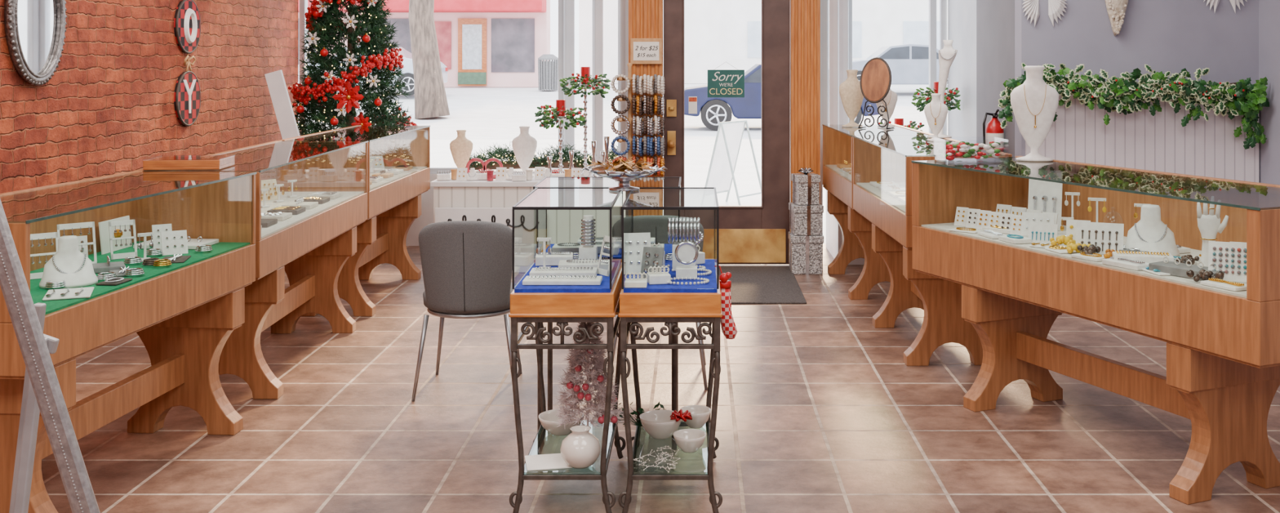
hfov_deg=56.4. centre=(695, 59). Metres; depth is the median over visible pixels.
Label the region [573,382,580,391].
ball ornament
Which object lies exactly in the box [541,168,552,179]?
necklace form
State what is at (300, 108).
ball ornament
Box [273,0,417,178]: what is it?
tree
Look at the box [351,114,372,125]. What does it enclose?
ornament
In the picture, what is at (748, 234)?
door
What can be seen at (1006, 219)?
card
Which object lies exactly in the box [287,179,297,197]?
earring t bar
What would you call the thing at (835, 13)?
window
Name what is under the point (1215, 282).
tray
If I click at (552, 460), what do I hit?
sheet
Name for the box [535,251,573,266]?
tray
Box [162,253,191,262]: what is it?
tray
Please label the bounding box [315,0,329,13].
flower ornament
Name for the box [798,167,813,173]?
ribbon bow
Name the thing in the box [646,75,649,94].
bangle
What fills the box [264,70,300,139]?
panel
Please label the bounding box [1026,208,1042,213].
card
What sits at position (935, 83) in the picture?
candle
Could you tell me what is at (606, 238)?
stand
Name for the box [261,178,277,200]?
card
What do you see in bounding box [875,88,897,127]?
bust
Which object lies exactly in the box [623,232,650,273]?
card
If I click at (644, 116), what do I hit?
bangle
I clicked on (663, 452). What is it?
bead garland
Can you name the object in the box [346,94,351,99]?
flower
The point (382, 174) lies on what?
tray
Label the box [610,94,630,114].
bangle
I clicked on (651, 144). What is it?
bangle
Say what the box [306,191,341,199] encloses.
tray
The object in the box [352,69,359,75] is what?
ball ornament
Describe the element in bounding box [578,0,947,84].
building
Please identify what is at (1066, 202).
earring t bar
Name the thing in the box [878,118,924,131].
candlestick
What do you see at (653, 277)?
display
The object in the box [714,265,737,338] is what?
stocking
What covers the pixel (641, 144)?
bangle
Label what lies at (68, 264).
necklace form
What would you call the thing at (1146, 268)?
tray
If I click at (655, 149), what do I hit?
bangle
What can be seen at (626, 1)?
trim
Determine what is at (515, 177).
tray
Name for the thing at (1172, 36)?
wall
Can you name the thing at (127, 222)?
stand
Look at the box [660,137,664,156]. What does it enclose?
bangle
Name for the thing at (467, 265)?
dining chair
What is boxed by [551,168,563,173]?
cluster
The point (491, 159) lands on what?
ring ornament
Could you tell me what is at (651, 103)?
bangle
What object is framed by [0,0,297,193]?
wall
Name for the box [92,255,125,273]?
tray
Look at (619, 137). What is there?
bangle
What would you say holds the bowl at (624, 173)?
on the display table at (547, 182)
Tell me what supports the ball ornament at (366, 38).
hanging from the tree at (315, 96)
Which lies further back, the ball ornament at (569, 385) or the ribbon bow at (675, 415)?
the ribbon bow at (675, 415)
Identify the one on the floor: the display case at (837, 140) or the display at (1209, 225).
the display case at (837, 140)
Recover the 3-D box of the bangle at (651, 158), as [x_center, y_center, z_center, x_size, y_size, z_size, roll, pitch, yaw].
[-0.302,0.742,8.240,0.024,0.134,0.132,0,0,6]
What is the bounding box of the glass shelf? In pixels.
[524,422,614,466]
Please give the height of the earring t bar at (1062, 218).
0.090 m
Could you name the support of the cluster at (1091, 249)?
on the tray at (1095, 256)
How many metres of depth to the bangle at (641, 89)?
8.20 m
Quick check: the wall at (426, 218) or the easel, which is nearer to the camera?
the easel
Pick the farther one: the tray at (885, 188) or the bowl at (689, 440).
the tray at (885, 188)
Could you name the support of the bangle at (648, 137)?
on the stand at (629, 64)
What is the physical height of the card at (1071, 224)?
0.096 m
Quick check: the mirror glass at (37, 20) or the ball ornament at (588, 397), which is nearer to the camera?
the ball ornament at (588, 397)
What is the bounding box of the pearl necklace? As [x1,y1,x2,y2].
[662,264,711,284]
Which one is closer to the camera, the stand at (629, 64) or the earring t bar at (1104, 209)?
the earring t bar at (1104, 209)
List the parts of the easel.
support leg, support leg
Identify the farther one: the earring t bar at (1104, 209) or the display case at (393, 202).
the display case at (393, 202)
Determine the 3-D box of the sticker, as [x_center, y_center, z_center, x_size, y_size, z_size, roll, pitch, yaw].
[-0.020,0.320,8.415,0.060,0.120,0.011,0,0,0]
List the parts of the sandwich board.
edge frame, panel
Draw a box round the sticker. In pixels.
[688,96,697,113]
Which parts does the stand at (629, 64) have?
post, arm, arm, arm, arm, arm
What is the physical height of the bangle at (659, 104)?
0.134 m
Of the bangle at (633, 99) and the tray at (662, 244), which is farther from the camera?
the bangle at (633, 99)
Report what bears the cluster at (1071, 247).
on the display case at (1223, 345)
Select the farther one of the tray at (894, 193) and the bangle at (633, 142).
the bangle at (633, 142)
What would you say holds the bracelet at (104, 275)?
on the display case at (184, 314)
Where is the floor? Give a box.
[41,244,1279,512]
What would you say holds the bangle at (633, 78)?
hanging from the stand at (629, 64)
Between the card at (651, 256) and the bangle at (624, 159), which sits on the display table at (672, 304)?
the card at (651, 256)
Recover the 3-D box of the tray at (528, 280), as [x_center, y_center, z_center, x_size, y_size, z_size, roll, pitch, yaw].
[-0.430,0.710,3.860,0.250,0.023,0.090,0,0,0]
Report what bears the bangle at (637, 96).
hanging from the stand at (629, 64)
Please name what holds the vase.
on the display case at (562, 304)
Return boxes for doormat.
[719,266,806,303]
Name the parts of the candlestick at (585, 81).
stem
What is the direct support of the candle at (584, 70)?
on the candlestick at (585, 81)
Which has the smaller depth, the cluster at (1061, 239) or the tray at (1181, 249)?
the tray at (1181, 249)
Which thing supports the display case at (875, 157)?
on the floor
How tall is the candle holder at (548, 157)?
0.160 m
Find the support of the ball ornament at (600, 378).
attached to the tree at (577, 356)
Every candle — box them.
[555,99,565,115]
[580,66,590,84]
[894,118,903,125]
[933,81,938,93]
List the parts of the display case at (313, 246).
rail, panel, glass, glass edge trim, panel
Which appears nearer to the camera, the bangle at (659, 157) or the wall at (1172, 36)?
the wall at (1172, 36)
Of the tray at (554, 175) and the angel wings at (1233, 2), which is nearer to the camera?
the angel wings at (1233, 2)
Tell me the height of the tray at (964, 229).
0.012 m
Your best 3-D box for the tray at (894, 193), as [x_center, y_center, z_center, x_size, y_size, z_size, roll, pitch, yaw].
[1.113,0.716,6.376,0.140,0.022,0.180,0,0,-2]
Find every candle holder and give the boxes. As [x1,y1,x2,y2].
[546,155,552,173]
[568,150,573,177]
[591,140,598,177]
[598,151,605,177]
[604,136,609,164]
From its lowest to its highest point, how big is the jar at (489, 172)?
0.070 m
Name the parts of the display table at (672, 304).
leg, leg, frame, glass, glass edge trim, shelf rail, leg, leg, glass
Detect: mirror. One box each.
[4,0,66,85]
[857,57,893,129]
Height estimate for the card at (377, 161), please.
0.087 m
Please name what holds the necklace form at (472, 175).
on the display platform at (562, 226)
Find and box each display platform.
[430,168,625,244]
[826,190,864,264]
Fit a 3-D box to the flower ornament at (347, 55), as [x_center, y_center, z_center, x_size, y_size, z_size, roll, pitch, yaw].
[-2.430,0.000,8.384,0.105,0.091,0.021,0,0,0]
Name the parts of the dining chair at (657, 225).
leg, backrest, leg, leg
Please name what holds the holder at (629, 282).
on the display table at (672, 304)
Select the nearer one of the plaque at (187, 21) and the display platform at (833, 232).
the plaque at (187, 21)
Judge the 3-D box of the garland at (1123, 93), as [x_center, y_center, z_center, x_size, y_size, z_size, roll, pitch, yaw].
[2.595,0.273,7.043,1.619,0.511,0.202,0,0,0]
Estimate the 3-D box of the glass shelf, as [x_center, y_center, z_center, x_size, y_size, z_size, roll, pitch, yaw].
[-0.421,1.306,4.045,0.259,0.007,0.546,0,0,0]
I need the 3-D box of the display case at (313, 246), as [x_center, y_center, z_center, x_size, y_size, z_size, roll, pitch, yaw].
[-2.046,0.949,5.723,0.508,1.003,1.780,0,0,-2]
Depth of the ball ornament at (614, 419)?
3.92 m
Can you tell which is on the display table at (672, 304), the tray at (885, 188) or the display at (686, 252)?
the display at (686, 252)
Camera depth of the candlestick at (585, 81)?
8.52 m
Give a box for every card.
[76,235,88,257]
[98,215,132,254]
[151,223,172,248]
[160,230,188,255]
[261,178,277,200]
[369,155,384,169]
[369,159,373,173]
[456,168,467,180]
[495,167,506,180]
[534,166,545,179]
[571,168,581,177]
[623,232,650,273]
[640,246,664,278]
[954,206,968,226]
[965,208,980,228]
[976,209,991,229]
[987,211,1002,226]
[995,204,1012,213]
[999,213,1013,229]
[1009,214,1022,235]
[1010,206,1026,215]
[1021,212,1054,235]
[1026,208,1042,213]
[1027,178,1062,231]
[1028,222,1057,244]
[1042,211,1058,224]
[1066,219,1090,240]
[1075,221,1124,254]
[1208,240,1246,282]
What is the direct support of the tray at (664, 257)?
on the display table at (672, 304)
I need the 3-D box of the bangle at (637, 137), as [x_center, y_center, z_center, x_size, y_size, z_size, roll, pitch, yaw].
[-0.401,0.595,8.240,0.024,0.134,0.132,0,0,-5]
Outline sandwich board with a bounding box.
[704,120,761,205]
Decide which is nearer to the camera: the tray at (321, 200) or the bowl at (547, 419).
the bowl at (547, 419)
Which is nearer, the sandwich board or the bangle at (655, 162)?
the bangle at (655, 162)
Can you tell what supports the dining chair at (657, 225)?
on the floor
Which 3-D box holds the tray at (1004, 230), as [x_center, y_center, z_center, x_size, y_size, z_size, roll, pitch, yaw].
[1.300,0.715,5.044,0.154,0.024,0.081,0,0,45]
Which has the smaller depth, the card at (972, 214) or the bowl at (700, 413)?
the bowl at (700, 413)
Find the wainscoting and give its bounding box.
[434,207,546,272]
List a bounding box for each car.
[297,45,448,95]
[684,63,879,130]
[852,44,947,91]
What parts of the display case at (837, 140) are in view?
glass edge trim, panel, panel, glass, rail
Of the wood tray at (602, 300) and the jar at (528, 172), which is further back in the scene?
the jar at (528, 172)
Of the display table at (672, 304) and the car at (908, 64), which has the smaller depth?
the display table at (672, 304)
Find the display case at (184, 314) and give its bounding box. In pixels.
[0,170,256,512]
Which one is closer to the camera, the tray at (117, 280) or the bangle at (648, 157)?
the tray at (117, 280)
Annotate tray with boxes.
[42,286,93,300]
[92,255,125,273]
[95,276,132,285]
[109,266,130,276]
[133,235,218,248]
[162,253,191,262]
[261,212,292,220]
[261,218,277,226]
[266,205,306,214]
[281,196,318,208]
[294,196,329,204]
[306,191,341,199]
[369,175,382,182]
[371,168,393,177]
[385,168,403,173]
[392,164,412,170]
[436,170,450,180]
[476,169,486,179]
[508,262,624,316]
[511,171,525,181]
[522,275,602,284]
[528,266,597,275]
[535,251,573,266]
[551,170,564,177]
[551,242,582,253]
[558,258,609,269]
[577,236,605,243]
[593,241,624,253]
[617,274,722,316]
[623,237,655,243]
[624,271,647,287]
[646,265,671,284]
[650,242,664,250]
[650,242,665,265]
[695,244,705,264]
[836,160,850,168]
[842,163,851,172]
[870,181,899,186]
[878,185,905,192]
[887,190,905,197]
[897,196,905,203]
[948,226,983,233]
[977,229,1006,239]
[982,225,1010,234]
[999,234,1031,244]
[1028,242,1066,248]
[1044,245,1078,253]
[1071,252,1105,261]
[1102,256,1149,270]
[1111,249,1173,262]
[1118,244,1147,252]
[1141,266,1170,275]
[1148,255,1224,279]
[1173,255,1197,264]
[1176,244,1190,253]
[1200,277,1246,291]
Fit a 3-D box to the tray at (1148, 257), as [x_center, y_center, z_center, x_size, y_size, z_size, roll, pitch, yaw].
[1.595,0.706,4.255,0.200,0.043,0.100,0,0,15]
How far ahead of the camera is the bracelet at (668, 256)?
4.26 m
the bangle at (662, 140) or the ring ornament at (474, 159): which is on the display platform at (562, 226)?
the ring ornament at (474, 159)
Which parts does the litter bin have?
lid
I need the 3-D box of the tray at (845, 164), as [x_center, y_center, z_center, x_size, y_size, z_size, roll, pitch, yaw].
[1.014,0.705,8.055,0.100,0.045,0.140,0,0,-2]
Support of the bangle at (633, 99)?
hanging from the stand at (629, 64)
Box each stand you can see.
[30,231,57,279]
[56,221,97,263]
[108,219,137,259]
[597,235,617,276]
[616,62,661,163]
[927,40,957,137]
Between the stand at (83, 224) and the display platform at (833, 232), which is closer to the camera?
the stand at (83, 224)
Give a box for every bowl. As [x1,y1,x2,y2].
[537,408,583,435]
[580,156,666,191]
[639,408,681,439]
[672,428,706,452]
[680,404,711,428]
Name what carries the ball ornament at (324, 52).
hanging from the tree at (315, 96)
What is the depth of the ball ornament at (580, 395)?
3.90 m
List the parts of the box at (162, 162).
lid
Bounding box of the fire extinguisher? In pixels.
[982,109,1004,152]
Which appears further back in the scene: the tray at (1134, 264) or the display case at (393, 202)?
the display case at (393, 202)
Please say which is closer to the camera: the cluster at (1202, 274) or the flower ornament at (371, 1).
the cluster at (1202, 274)
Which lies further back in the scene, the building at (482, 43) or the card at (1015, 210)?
the building at (482, 43)
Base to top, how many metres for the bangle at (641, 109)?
0.134 m
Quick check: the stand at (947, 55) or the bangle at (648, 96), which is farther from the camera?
the bangle at (648, 96)
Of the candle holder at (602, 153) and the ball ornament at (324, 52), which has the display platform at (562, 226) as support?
the candle holder at (602, 153)
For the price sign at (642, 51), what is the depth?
8.32 m
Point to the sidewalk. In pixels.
(697, 153)
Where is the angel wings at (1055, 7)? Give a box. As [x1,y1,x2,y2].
[1022,0,1066,26]
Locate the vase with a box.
[560,424,600,468]
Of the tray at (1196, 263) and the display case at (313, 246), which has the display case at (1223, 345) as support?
the tray at (1196, 263)
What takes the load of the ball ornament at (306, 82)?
hanging from the tree at (315, 96)
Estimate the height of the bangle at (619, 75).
0.134 m
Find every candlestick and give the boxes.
[534,99,586,173]
[559,66,610,175]
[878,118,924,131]
[911,81,960,111]
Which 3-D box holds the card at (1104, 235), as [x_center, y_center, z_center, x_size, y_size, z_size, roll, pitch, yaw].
[1.522,0.672,4.492,0.170,0.115,0.059,0,0,23]
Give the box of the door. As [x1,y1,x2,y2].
[663,0,790,264]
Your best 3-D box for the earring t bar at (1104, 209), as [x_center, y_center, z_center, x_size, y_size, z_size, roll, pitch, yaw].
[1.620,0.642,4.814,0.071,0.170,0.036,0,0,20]
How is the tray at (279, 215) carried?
on the display case at (313, 246)
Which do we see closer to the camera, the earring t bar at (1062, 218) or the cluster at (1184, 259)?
the cluster at (1184, 259)
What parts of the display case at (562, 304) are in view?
leg, leg, frame, glass, glass edge trim, shelf rail, leg, leg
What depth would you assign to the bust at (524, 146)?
8.47 m
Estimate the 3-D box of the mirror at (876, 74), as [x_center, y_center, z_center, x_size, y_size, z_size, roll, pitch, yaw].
[1.172,0.216,7.754,0.213,0.463,0.126,0,0,29]
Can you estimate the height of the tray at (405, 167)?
0.030 m
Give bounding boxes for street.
[297,78,947,139]
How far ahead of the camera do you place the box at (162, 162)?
4.86 m
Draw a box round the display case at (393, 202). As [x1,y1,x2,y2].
[279,124,430,315]
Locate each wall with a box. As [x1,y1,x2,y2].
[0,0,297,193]
[405,173,436,245]
[976,0,1014,156]
[1014,0,1258,156]
[1258,0,1279,185]
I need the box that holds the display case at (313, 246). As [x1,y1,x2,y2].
[134,140,368,399]
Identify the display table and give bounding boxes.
[533,177,680,448]
[617,187,722,512]
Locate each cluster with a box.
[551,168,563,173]
[1049,235,1075,244]
[1066,239,1075,244]
[1066,242,1090,253]
[1077,244,1100,254]
[1103,248,1115,258]
[1175,254,1199,264]
[1186,268,1223,281]
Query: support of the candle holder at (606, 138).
on the display platform at (562, 226)
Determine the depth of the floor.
4.60 m
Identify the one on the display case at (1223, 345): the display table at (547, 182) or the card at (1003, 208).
the card at (1003, 208)
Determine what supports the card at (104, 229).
on the display case at (184, 314)
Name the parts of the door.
handle, lock plate, kick plate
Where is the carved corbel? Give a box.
[1105,0,1128,35]
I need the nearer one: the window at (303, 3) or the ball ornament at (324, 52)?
the ball ornament at (324, 52)
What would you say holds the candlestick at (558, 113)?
on the display platform at (562, 226)
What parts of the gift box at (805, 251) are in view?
lid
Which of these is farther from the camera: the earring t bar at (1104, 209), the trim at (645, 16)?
the trim at (645, 16)
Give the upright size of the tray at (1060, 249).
0.012 m
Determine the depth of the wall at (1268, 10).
7.05 m
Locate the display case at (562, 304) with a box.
[508,187,626,512]
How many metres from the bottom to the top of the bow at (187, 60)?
0.113 m
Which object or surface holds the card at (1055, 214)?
on the display case at (1223, 345)
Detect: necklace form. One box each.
[39,235,97,288]
[466,168,478,180]
[506,167,515,179]
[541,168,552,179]
[581,169,591,177]
[1124,204,1179,256]
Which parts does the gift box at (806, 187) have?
lid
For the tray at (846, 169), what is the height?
0.045 m
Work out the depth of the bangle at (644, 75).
8.19 m
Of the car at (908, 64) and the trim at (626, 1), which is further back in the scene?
the car at (908, 64)
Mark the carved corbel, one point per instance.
(1116, 9)
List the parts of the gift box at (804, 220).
lid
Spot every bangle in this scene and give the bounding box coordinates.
[610,74,630,93]
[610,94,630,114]
[610,115,630,134]
[610,136,630,155]
[612,156,629,165]
[631,74,635,93]
[631,94,635,114]
[631,115,635,134]
[631,135,635,155]
[635,75,639,94]
[635,95,639,115]
[635,115,639,135]
[635,136,639,155]
[638,75,644,95]
[638,96,644,115]
[638,116,644,136]
[638,137,644,156]
[643,74,646,93]
[643,94,646,114]
[643,115,646,134]
[643,135,646,155]
[643,155,646,164]
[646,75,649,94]
[646,95,649,115]
[646,115,649,135]
[646,136,649,155]
[646,156,649,176]
[648,75,653,95]
[648,96,653,115]
[648,116,653,136]
[648,137,654,156]
[649,157,653,177]
[653,74,657,93]
[653,94,657,114]
[653,115,657,134]
[653,135,657,155]
[653,155,657,175]
[657,75,661,94]
[657,95,661,115]
[657,115,660,135]
[657,136,661,155]
[657,156,660,176]
[660,75,664,95]
[660,96,664,115]
[660,116,664,136]
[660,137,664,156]
[660,157,664,177]
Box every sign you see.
[630,38,662,64]
[707,62,744,97]
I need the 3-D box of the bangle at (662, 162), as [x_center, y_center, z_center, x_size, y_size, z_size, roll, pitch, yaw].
[-0.229,0.742,8.240,0.024,0.134,0.132,0,0,3]
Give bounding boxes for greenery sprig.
[611,400,664,426]
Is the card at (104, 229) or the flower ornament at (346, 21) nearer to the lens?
the card at (104, 229)
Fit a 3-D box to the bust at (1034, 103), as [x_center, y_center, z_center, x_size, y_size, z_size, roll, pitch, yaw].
[1.509,0.237,5.311,0.210,0.420,0.109,0,0,12]
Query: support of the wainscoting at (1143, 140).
attached to the wall at (1172, 36)
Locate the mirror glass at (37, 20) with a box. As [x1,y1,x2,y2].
[17,0,57,75]
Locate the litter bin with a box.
[537,54,558,90]
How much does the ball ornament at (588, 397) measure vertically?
0.029 m
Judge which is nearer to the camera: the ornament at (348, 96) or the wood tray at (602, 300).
the wood tray at (602, 300)
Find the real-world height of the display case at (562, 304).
0.980 m
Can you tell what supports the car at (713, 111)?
on the street
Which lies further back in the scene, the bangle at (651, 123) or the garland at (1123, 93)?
the bangle at (651, 123)
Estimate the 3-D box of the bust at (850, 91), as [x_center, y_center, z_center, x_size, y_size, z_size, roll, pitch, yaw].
[1.050,0.257,8.000,0.190,0.380,0.099,0,0,-17]
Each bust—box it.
[449,129,472,168]
[511,125,537,177]
[839,70,863,126]
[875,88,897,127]
[924,93,947,141]
[1010,66,1058,161]
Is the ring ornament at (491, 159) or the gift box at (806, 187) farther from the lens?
the ring ornament at (491, 159)
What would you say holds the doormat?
on the floor
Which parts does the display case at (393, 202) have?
rail, glass, panel, glass edge trim, panel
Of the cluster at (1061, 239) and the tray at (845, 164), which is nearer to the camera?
the cluster at (1061, 239)
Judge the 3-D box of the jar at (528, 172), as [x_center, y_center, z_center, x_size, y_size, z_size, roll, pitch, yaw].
[-1.156,0.798,8.283,0.052,0.070,0.052,0,0,0]
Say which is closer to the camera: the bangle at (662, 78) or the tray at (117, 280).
the tray at (117, 280)
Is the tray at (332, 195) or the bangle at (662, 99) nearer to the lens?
the tray at (332, 195)
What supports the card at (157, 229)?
on the display case at (184, 314)
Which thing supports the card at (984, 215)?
on the display case at (1223, 345)
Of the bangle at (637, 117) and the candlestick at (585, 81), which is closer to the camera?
the bangle at (637, 117)
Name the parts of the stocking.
leg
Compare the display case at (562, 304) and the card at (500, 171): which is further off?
the card at (500, 171)
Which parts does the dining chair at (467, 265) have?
leg, leg, backrest, seat, leg, leg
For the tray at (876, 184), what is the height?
0.022 m
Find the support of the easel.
on the floor
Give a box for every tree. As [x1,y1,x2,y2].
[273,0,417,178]
[408,0,449,119]
[553,322,623,428]
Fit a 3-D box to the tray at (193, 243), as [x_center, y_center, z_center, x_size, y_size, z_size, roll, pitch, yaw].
[-2.030,0.707,4.666,0.260,0.041,0.170,0,0,4]
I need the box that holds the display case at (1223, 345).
[911,155,1279,504]
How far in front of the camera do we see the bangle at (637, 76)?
8.19 m
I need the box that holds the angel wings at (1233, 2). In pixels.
[1203,0,1247,13]
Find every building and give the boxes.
[297,0,550,87]
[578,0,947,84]
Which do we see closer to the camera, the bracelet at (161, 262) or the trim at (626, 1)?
the bracelet at (161, 262)
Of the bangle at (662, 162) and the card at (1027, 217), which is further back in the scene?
the bangle at (662, 162)
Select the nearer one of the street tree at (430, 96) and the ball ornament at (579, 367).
the ball ornament at (579, 367)
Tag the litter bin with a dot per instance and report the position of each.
(548, 71)
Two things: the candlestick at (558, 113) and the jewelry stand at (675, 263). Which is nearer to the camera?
the jewelry stand at (675, 263)
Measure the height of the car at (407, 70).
1.450 m
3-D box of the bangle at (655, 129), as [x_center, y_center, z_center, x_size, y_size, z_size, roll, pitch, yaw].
[-0.278,0.448,8.240,0.024,0.134,0.132,0,0,-6]
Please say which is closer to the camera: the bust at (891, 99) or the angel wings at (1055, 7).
the angel wings at (1055, 7)
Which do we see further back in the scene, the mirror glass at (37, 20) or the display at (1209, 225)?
the mirror glass at (37, 20)
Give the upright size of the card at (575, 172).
0.087 m
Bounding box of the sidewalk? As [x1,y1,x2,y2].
[430,139,826,244]
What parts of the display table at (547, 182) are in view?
leg, leg, glass edge trim, glass, leg, leg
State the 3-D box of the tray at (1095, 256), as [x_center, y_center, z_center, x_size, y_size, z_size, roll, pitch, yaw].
[1.447,0.718,4.365,0.080,0.018,0.120,0,0,-32]
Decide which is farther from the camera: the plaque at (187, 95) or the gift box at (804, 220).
the gift box at (804, 220)
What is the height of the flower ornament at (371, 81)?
0.090 m
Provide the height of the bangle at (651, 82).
0.134 m
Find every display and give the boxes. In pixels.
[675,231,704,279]
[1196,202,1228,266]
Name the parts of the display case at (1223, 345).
panel, glass edge trim, glass, panel, rail, panel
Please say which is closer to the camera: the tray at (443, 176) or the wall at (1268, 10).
the wall at (1268, 10)
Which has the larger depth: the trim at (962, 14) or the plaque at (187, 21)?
the trim at (962, 14)
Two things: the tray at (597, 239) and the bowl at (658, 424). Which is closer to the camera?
the bowl at (658, 424)
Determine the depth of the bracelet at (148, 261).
4.19 m
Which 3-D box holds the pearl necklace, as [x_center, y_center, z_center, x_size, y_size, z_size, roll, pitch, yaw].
[-0.054,0.715,3.980,0.202,0.010,0.339,0,0,0]
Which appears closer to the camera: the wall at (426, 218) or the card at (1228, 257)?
the card at (1228, 257)
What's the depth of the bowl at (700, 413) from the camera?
4.21 m
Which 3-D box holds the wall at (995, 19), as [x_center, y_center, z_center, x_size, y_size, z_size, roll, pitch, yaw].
[2.034,-0.150,7.851,0.133,3.200,0.998,0,0,0]
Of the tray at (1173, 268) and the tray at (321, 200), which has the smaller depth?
the tray at (1173, 268)
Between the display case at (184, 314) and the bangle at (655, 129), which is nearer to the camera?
the display case at (184, 314)
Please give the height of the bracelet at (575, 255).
0.019 m
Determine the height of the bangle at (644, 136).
0.134 m
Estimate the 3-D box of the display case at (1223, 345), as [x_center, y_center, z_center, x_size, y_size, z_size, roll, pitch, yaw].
[1.613,0.949,4.586,0.608,1.003,1.850,0,0,-24]
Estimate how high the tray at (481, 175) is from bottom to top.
0.065 m
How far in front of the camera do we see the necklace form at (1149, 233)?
4.46 m
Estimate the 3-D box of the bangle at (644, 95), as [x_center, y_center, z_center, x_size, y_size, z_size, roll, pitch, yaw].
[-0.351,0.307,8.240,0.024,0.134,0.132,0,0,-4]
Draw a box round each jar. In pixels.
[450,168,457,179]
[486,169,493,180]
[525,168,533,180]
[564,168,571,177]
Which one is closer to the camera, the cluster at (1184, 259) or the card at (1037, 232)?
the cluster at (1184, 259)
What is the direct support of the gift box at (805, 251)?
on the floor
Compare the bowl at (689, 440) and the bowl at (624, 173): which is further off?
the bowl at (624, 173)
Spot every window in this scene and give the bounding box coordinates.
[299,0,563,173]
[563,0,625,166]
[822,0,848,184]
[848,0,946,134]
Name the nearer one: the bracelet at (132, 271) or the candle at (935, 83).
the bracelet at (132, 271)
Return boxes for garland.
[465,142,617,169]
[626,444,679,471]
[998,62,1269,149]
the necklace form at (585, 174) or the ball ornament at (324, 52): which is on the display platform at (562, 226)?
the necklace form at (585, 174)
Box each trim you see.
[625,0,822,232]
[628,0,662,216]
[947,0,976,143]
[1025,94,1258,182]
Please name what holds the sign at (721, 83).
attached to the door
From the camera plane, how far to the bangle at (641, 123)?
8.20 m
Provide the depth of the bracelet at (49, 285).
3.77 m
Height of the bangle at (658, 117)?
0.134 m
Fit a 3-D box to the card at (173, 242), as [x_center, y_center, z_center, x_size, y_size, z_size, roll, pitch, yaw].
[-1.957,0.686,4.477,0.090,0.087,0.043,0,0,-34]
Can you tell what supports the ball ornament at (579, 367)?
attached to the tree at (577, 356)
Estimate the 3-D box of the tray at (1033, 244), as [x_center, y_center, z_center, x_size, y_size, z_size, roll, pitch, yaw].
[1.371,0.719,4.637,0.126,0.016,0.080,0,0,39]
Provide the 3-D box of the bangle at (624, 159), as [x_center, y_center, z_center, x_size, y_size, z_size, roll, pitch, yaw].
[-0.515,0.730,8.160,0.132,0.134,0.024,0,0,-6]
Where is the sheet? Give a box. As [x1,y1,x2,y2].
[524,453,573,470]
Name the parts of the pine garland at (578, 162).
stem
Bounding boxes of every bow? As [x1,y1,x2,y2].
[183,53,195,71]
[670,408,692,421]
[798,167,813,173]
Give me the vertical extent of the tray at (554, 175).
0.065 m
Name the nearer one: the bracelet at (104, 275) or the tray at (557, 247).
the bracelet at (104, 275)
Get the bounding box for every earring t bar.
[137,231,153,261]
[261,188,270,207]
[273,183,284,202]
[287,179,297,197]
[536,237,551,267]
[1060,217,1073,231]
[1064,191,1079,217]
[1088,197,1106,222]
[1133,203,1144,217]
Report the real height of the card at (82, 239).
0.096 m
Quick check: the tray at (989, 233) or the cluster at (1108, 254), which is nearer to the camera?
the cluster at (1108, 254)
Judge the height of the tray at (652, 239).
0.036 m
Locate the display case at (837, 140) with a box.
[822,124,933,299]
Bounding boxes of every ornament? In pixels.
[296,103,304,113]
[304,75,312,84]
[305,31,319,45]
[312,9,319,17]
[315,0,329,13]
[320,47,328,56]
[320,70,336,83]
[330,115,338,125]
[332,80,364,113]
[333,103,346,116]
[336,78,344,87]
[342,14,358,28]
[342,53,357,66]
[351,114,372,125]
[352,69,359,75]
[362,33,370,42]
[366,75,380,87]
[367,0,377,6]
[373,97,382,106]
[466,157,484,173]
[484,157,502,177]
[566,379,573,388]
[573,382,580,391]
[574,362,582,371]
[577,389,584,399]
[582,381,589,390]
[584,391,591,400]
[596,373,604,382]
[597,413,604,423]
[610,413,617,422]
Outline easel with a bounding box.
[0,199,100,512]
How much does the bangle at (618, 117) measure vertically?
0.134 m
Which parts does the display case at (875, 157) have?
glass edge trim, panel, glass, panel, rail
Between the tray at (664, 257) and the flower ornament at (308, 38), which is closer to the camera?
the tray at (664, 257)
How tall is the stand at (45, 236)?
0.146 m
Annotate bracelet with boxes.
[44,280,66,288]
[97,271,116,279]
[124,256,142,264]
[124,267,144,275]
[142,257,159,265]
[146,248,163,255]
[152,258,172,266]
[195,244,213,252]
[573,252,578,259]
[665,253,672,261]
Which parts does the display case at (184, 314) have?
panel, rail, panel, glass, glass edge trim, panel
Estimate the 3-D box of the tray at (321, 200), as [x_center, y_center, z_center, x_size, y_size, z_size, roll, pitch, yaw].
[-1.955,0.714,6.085,0.140,0.026,0.140,0,0,-2]
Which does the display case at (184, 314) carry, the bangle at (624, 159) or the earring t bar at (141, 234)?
the earring t bar at (141, 234)
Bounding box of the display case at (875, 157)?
[852,135,1012,365]
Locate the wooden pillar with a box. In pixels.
[790,0,820,203]
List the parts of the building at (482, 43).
poster panel, door pane, door panel, door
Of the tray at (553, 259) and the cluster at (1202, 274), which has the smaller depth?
the cluster at (1202, 274)
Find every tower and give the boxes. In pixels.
[578,214,597,259]
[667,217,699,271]
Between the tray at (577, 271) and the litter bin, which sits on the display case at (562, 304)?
the tray at (577, 271)
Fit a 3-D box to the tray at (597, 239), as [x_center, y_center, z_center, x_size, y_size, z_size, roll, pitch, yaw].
[-0.400,0.714,4.670,0.120,0.038,0.090,0,0,0]
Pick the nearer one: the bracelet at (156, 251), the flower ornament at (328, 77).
the bracelet at (156, 251)
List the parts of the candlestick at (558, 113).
stem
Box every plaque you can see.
[173,0,200,53]
[173,70,200,126]
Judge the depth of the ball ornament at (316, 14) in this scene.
8.50 m
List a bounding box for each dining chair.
[411,220,522,400]
[612,215,707,389]
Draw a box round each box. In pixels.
[142,155,234,169]
[788,202,823,235]
[788,231,823,274]
[791,173,820,204]
[935,136,1007,163]

